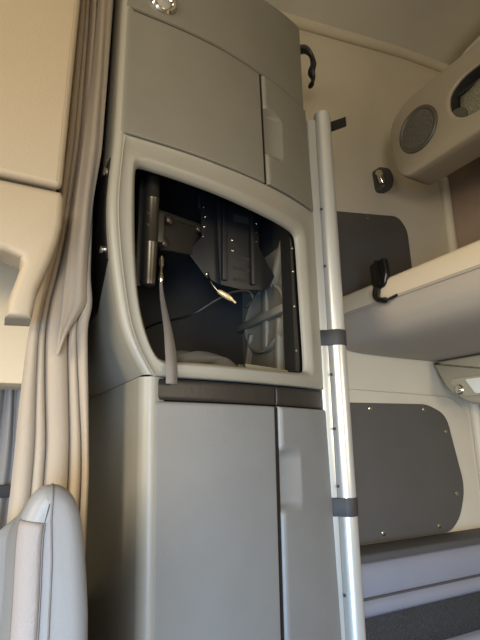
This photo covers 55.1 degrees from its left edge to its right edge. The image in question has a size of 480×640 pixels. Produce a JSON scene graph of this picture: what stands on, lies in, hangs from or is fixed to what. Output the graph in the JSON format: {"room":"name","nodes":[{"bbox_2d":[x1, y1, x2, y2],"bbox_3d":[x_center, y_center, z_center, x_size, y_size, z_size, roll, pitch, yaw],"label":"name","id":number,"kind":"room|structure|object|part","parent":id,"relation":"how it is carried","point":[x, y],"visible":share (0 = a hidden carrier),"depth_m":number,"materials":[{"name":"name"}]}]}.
{"room":"vehicle interior","nodes":[
{"label":"vehicle interior","id":0,"kind":"room"},
{"bbox_2d":[55,29,479,509],"bbox_3d":[-0.417,-0.079,1.144,3.182,2.881,0.043,7,-16,-26],"label":"wall","id":1,"kind":"structure","parent":0,"point":[369,88],"depth_m":1.75,"materials":[{"name":"beige plastic"}]},
{"bbox_2d":[0,389,20,528],"bbox_3d":[-0.659,0.312,0.812,0.481,0.415,0.036,7,-16,-26],"label":"window curtain","id":2,"kind":"object","parent":1,"relation":"hanging from","point":[9,399],"visible":0.73,"depth_m":0.93,"materials":[{"name":"grey fabric"}]},
{"bbox_2d":[0,262,36,390],"bbox_3d":[-0.990,-0.046,0.696,1.256,0.252,0.188,7,-16,-26],"label":"trim","id":3,"kind":"structure","parent":1,"relation":"attached to","point":[13,339],"depth_m":0.86,"materials":[{"name":"beige plastic"}]},
{"bbox_2d":[0,0,79,325],"bbox_3d":[-0.925,-0.538,0.682,1.255,1.093,0.492,7,-16,-26],"label":"locker","id":4,"kind":"object","parent":1,"relation":"attached to","point":[38,38],"visible":1,"depth_m":0.66,"materials":[{"name":"beige plastic"}]},
{"bbox_3d":[-0.817,-0.684,0.498,1.253,0.887,0.012,7,-16,-26],"label":"locker door","id":5,"kind":"part","parent":4,"relation":"part of","materials":[{"name":"beige plastic"}]},
{"bbox_2d":[6,0,112,549],"bbox_3d":[-0.323,0.032,0.854,0.115,1.995,0.349,5,-15,-20],"label":"privacy curtain","id":6,"kind":"object","parent":4,"relation":"hanging from","point":[52,441],"visible":0.75,"depth_m":0.71,"materials":[{"name":"beige fabric"}]},
{"bbox_2d":[300,44,315,88],"bbox_3d":[0.153,-0.759,1.475,0.091,0.143,0.206,7,-16,-26],"label":"hook","id":7,"kind":"object","parent":1,"relation":"attached to","point":[304,49],"visible":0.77,"depth_m":1.41,"materials":[{"name":"black plastic"}]},
{"bbox_2d":[279,10,449,71],"bbox_3d":[0.331,-1.111,1.774,1.424,0.284,0.045,7,-16,-26],"label":"trim","id":8,"kind":"structure","parent":1,"relation":"attached to","point":[308,25],"depth_m":1.85,"materials":[{"name":"beige plastic"}]},
{"bbox_2d":[337,211,411,295],"bbox_3d":[0.441,-0.205,1.600,0.442,0.411,0.010,7,-16,-26],"label":"wall panel","id":9,"kind":"object","parent":1,"relation":"attached to","point":[364,239],"visible":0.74,"depth_m":1.62,"materials":[{"name":"grey plastic"}]},
{"bbox_2d":[372,167,393,193],"bbox_3d":[0.529,-0.525,1.693,0.109,0.099,0.074,7,-16,-26],"label":"coat hook","id":10,"kind":"object","parent":1,"relation":"attached to","point":[383,179],"visible":1,"depth_m":1.70,"materials":[{"name":"grey plastic"}]},
{"bbox_2d":[350,403,463,544],"bbox_3d":[0.486,0.464,1.436,0.604,0.404,0.010,7,-16,-26],"label":"wall panel","id":11,"kind":"object","parent":1,"relation":"attached to","point":[409,481],"visible":0.84,"depth_m":1.45,"materials":[{"name":"grey plastic"}]},
{"bbox_2d":[349,389,479,544],"bbox_3d":[0.442,0.814,1.334,0.851,1.228,0.010,7,-16,-26],"label":"trim","id":12,"kind":"structure","parent":1,"relation":"attached to","point":[455,415],"depth_m":1.57,"materials":[{"name":"beige plastic"}]},
{"bbox_2d":[265,0,479,64],"bbox_3d":[0.037,-1.463,0.512,3.226,0.441,2.169,7,-16,-26],"label":"ceiling","id":13,"kind":"structure","parent":0,"point":[440,30],"depth_m":1.84,"materials":[{"name":"beige plastic"}]},
{"bbox_2d":[446,157,479,248],"bbox_3d":[1.411,0.197,0.806,0.172,2.141,2.167,7,-16,-26],"label":"wall","id":14,"kind":"structure","parent":0,"point":[464,182],"depth_m":1.81,"materials":[{"name":"brown fabric"}]},
{"bbox_2d":[343,240,479,361],"bbox_3d":[0.913,-0.159,0.878,0.662,0.214,1.639,7,-16,-26],"label":"bunk","id":15,"kind":"object","parent":14,"relation":"attached to","point":[430,310],"visible":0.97,"depth_m":1.20,"materials":[{"name":"plastic"}]},
{"bbox_3d":[0.711,-0.204,0.783,0.146,0.062,1.639,7,-16,-26],"label":"rail","id":16,"kind":"part","parent":15,"relation":"part of","materials":[{"name":"beige plastic"}]},
{"bbox_2d":[391,41,479,184],"bbox_3d":[1.106,-0.751,0.920,0.460,0.272,1.783,7,-16,-26],"label":"pod","id":17,"kind":"object","parent":14,"relation":"attached to","point":[435,133],"visible":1,"depth_m":1.40,"materials":[{"name":"beige plastic"}]},
{"bbox_2d":[402,109,432,148],"bbox_3d":[0.564,-0.607,1.463,0.007,0.126,0.126,7,-16,-26],"label":"speaker grille","id":18,"kind":"object","parent":17,"relation":"attached to","point":[417,126],"depth_m":1.46,"materials":[{"name":"grey plastic"}]},
{"bbox_2d":[434,354,479,403],"bbox_3d":[0.910,0.161,1.363,0.228,0.155,0.642,7,-16,-26],"label":"console","id":19,"kind":"object","parent":14,"relation":"attached to","point":[461,376],"visible":1,"depth_m":1.49,"materials":[{"name":"beige plastic"}]},
{"bbox_3d":[0.713,0.226,1.498,0.010,0.033,0.033,7,-16,-26],"label":"knob","id":20,"kind":"part","parent":19,"relation":"part of","materials":[{"name":"silver metal"}]},
{"bbox_3d":[0.825,0.168,1.303,0.005,0.063,0.534,7,-16,-26],"label":"inset panel","id":21,"kind":"part","parent":19,"relation":"part of","materials":[{"name":"beige plastic"}]},
{"bbox_2d":[439,177,479,486],"bbox_3d":[0.855,0.436,1.646,0.038,2.107,0.037,7,-16,-26],"label":"trim","id":22,"kind":"structure","parent":14,"relation":"attached to","point":[474,409],"depth_m":1.82,"materials":[{"name":"beige plastic"}]},
{"bbox_2d":[461,36,479,55],"bbox_3d":[1.454,-1.192,1.193,0.043,0.740,2.167,7,-16,-26],"label":"wall","id":23,"kind":"structure","parent":0,"point":[477,40],"depth_m":2.01,"materials":[{"name":"beige plastic"}]},
{"bbox_3d":[0.006,1.088,-0.172,3.096,0.043,2.167,7,-16,-26],"label":"floor","id":24,"kind":"structure","parent":0,"visible":0},
{"bbox_2d":[0,483,87,639],"bbox_3d":[-0.455,0.664,0.333,0.571,1.039,0.431,7,-16,-26],"label":"passenger seat","id":25,"kind":"object","parent":24,"relation":"on","point":[43,583],"visible":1,"depth_m":0.37,"materials":[{"name":"grey leather"}]},
{"bbox_2d":[85,0,341,639],"bbox_3d":[-0.067,0.188,0.955,0.546,2.262,0.466,7,-16,-26],"label":"storage cabinet","id":26,"kind":"object","parent":24,"relation":"on","point":[210,511],"visible":0.98,"depth_m":0.81,"materials":[{"name":"grey plastic"}]},
{"bbox_3d":[-0.263,-0.399,1.009,0.111,1.094,0.461,7,-16,-26],"label":"panel","id":27,"kind":"part","parent":26,"relation":"part of","materials":[{"name":"grey plastic"}]},
{"bbox_3d":[-0.218,0.702,0.746,0.058,1.166,0.457,7,-16,-26],"label":"panel","id":28,"kind":"part","parent":26,"relation":"part of","materials":[{"name":"grey plastic"}]},
{"bbox_2d":[150,0,176,14],"bbox_3d":[-0.143,-0.593,0.858,0.053,0.053,0.012,8,-17,-29],"label":"recessed light","id":29,"kind":"object","parent":26,"relation":"on","point":[157,7],"depth_m":0.85,"materials":[{"name":"grey metal"}]},
{"bbox_2d":[158,255,176,383],"bbox_3d":[-0.121,-0.009,0.755,0.021,0.235,0.084,7,-16,-26],"label":"strap","id":30,"kind":"object","parent":26,"relation":"hanging from","point":[170,350],"visible":1,"depth_m":0.73,"materials":[{"name":"grey woven fabric"}]},
{"bbox_3d":[-0.081,-0.417,0.878,0.308,0.268,0.041,10,-18,-35],"label":"door","id":31,"kind":"part","parent":26,"relation":"part of","materials":[{"name":"grey plastic"}]},
{"bbox_2d":[135,174,273,290],"bbox_3d":[-0.077,-0.172,0.973,0.098,0.307,0.353,-14,-19,41],"label":"mounting bracket","id":32,"kind":"object","parent":26,"relation":"attached to","point":[227,248],"visible":0.93,"depth_m":1.00,"materials":[{"name":"black metal"}]},
{"bbox_3d":[-0.122,-0.167,0.941,0.010,0.110,0.169,-6,-15,20],"label":"arm plate","id":33,"kind":"part","parent":32,"relation":"part of","materials":[{"name":"grey metal"}]},
{"bbox_3d":[-0.122,-0.205,0.948,0.014,0.062,0.184,-6,-16,22],"label":"arm rod","id":34,"kind":"part","parent":32,"relation":"part of","materials":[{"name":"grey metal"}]},
{"bbox_2d":[145,272,253,329],"bbox_3d":[-0.131,-0.036,1.007,0.320,0.114,0.078,-7,-16,24],"label":"power cable","id":35,"kind":"object","parent":32,"relation":"hanging from","point":[221,293],"visible":0.88,"depth_m":0.95,"materials":[{"name":"black plastic"}]},
{"bbox_3d":[-0.075,-0.174,1.008,0.082,0.200,0.005,7,-16,-26],"label":"wing plate","id":36,"kind":"part","parent":32,"relation":"part of","materials":[{"name":"black plastic"}]},
{"bbox_3d":[0.011,-0.169,1.037,0.147,0.214,0.005,7,-16,-26],"label":"plate","id":37,"kind":"part","parent":32,"relation":"part of","materials":[{"name":"black plastic"}]},
{"bbox_2d":[176,350,237,366],"bbox_3d":[-0.062,0.076,0.854,0.154,0.033,0.042,10,-18,-36],"label":"folded cloth","id":38,"kind":"object","parent":26,"relation":"in","point":[203,357],"visible":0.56,"depth_m":0.83,"materials":[{"name":"grey fabric"}]},
{"bbox_3d":[-0.097,-0.630,1.157,0.474,0.308,0.461,7,-16,-26],"label":"header panel","id":39,"kind":"part","parent":26,"relation":"part of","materials":[{"name":"grey plastic"}]},
{"bbox_3d":[-0.035,0.674,0.623,0.245,1.104,0.037,10,-18,-37],"label":"door","id":40,"kind":"part","parent":26,"relation":"part of","materials":[{"name":"plastic"}]},
{"bbox_3d":[-0.002,-0.087,0.855,0.487,0.412,0.045,12,-19,-40],"label":"compartment frame","id":41,"kind":"part","parent":26,"relation":"part of","materials":[{"name":"grey plastic"}]},
{"bbox_3d":[0.100,-0.390,1.037,0.038,0.272,0.186,-12,-18,38],"label":"grip panel","id":42,"kind":"part","parent":26,"relation":"part of","materials":[{"name":"grey plastic"}]},
{"bbox_3d":[0.109,-0.038,0.981,0.024,0.301,0.030,-11,-18,36],"label":"mounting rail","id":43,"kind":"part","parent":26,"relation":"part of","materials":[{"name":"black metal"}]},
{"bbox_3d":[0.105,0.315,1.082,0.065,2.077,0.356,5,-15,-21],"label":"panel","id":44,"kind":"part","parent":26,"relation":"part of","materials":[{"name":"grey plastic"}]},
{"bbox_3d":[0.128,0.711,0.776,0.038,1.104,0.197,-12,-18,37],"label":"grip panel","id":45,"kind":"part","parent":26,"relation":"part of","materials":[{"name":"plastic"}]},
{"bbox_2d":[306,110,365,639],"bbox_3d":[0.235,0.371,0.974,0.131,1.911,0.056,7,-16,-26],"label":"pole","id":46,"kind":"object","parent":24,"relation":"on","point":[335,392],"visible":0.88,"depth_m":1.01,"materials":[{"name":"grey metal"}]},
{"bbox_2d":[360,528,479,639],"bbox_3d":[0.515,1.025,1.246,0.795,0.774,0.108,7,-16,-26],"label":"bunk","id":47,"kind":"object","parent":24,"relation":"on","point":[427,587],"visible":0.51,"depth_m":1.27,"materials":[{"name":"grey fabric"}]},
{"bbox_2d":[361,544,479,617],"bbox_3d":[0.511,0.732,1.324,0.795,0.126,0.103,7,-16,-26],"label":"cushion","id":48,"kind":"object","parent":47,"relation":"on","point":[395,584],"depth_m":1.27,"materials":[{"name":"grey fabric"}]},
{"bbox_3d":[0.510,0.842,1.300,0.795,0.097,0.095,7,-16,-26],"label":"panel","id":49,"kind":"part","parent":47,"relation":"part of","materials":[{"name":"black fabric"}]}
]}

